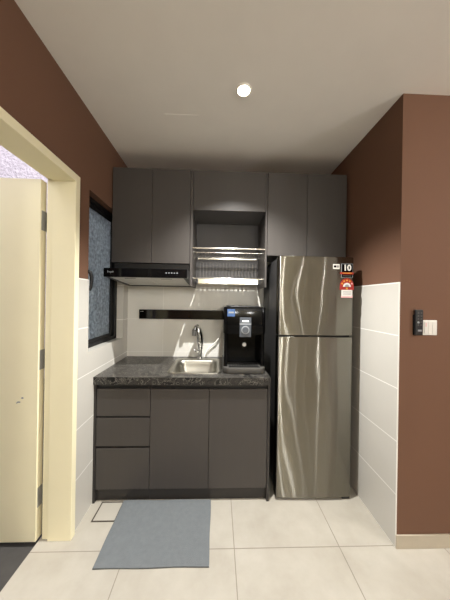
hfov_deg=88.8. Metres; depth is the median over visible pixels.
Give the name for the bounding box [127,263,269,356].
wall
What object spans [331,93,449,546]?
wall
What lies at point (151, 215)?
upper cabinet
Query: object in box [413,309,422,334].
remote control
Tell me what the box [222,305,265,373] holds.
water dispenser
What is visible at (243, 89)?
recessed light
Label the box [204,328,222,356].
tube
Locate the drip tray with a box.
[197,279,257,285]
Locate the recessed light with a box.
[236,83,251,96]
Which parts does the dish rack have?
rail, rail, rail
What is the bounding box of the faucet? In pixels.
[192,324,203,357]
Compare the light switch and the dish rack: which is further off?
the dish rack
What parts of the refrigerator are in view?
door, door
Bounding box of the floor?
[0,401,449,599]
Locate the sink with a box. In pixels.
[168,358,220,390]
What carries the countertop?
on the base cabinet at (214, 443)
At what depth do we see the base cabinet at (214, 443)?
1.59 m
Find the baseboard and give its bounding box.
[395,534,449,548]
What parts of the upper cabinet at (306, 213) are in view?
door, door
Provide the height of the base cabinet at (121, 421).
0.810 m
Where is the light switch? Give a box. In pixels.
[423,320,436,334]
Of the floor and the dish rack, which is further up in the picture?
the dish rack
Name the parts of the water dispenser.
lid, control panel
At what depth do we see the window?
1.77 m
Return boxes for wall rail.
[139,309,222,319]
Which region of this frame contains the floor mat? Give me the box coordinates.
[92,499,210,569]
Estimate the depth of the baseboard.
1.31 m
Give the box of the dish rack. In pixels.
[193,247,264,285]
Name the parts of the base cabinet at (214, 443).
door, door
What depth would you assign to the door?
1.30 m
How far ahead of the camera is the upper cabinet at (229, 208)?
1.89 m
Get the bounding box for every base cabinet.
[92,385,151,503]
[149,373,270,500]
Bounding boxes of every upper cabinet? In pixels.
[112,167,190,264]
[190,170,267,288]
[267,172,346,262]
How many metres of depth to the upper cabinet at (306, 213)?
1.83 m
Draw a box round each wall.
[0,0,127,529]
[0,145,47,378]
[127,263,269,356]
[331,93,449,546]
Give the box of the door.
[0,106,79,542]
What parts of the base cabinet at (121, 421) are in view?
drawer, drawer, drawer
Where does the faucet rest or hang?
on the countertop
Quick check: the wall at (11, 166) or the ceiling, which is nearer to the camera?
the ceiling
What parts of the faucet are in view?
spout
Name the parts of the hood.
panel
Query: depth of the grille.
1.72 m
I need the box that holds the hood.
[103,263,190,286]
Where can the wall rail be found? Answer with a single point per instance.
(143, 313)
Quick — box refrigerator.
[264,256,353,498]
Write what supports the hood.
attached to the upper cabinet at (151, 215)
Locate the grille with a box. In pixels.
[228,362,259,367]
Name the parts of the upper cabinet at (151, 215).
door, door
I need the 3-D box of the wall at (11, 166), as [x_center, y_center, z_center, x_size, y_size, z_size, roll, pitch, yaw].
[-2.418,-1.132,4.124,4.596,5.020,0.200,1,0,-2]
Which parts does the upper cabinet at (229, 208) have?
flap door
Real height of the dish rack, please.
0.286 m
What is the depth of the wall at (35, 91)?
1.38 m
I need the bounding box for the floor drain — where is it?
[91,501,122,521]
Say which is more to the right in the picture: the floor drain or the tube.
the tube
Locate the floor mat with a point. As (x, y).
(144, 534)
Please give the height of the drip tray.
0.035 m
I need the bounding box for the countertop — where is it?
[93,356,270,384]
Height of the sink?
0.160 m
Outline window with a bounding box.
[88,196,116,347]
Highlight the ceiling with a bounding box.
[15,0,449,173]
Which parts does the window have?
handle, glass pane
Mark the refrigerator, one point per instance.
(308, 300)

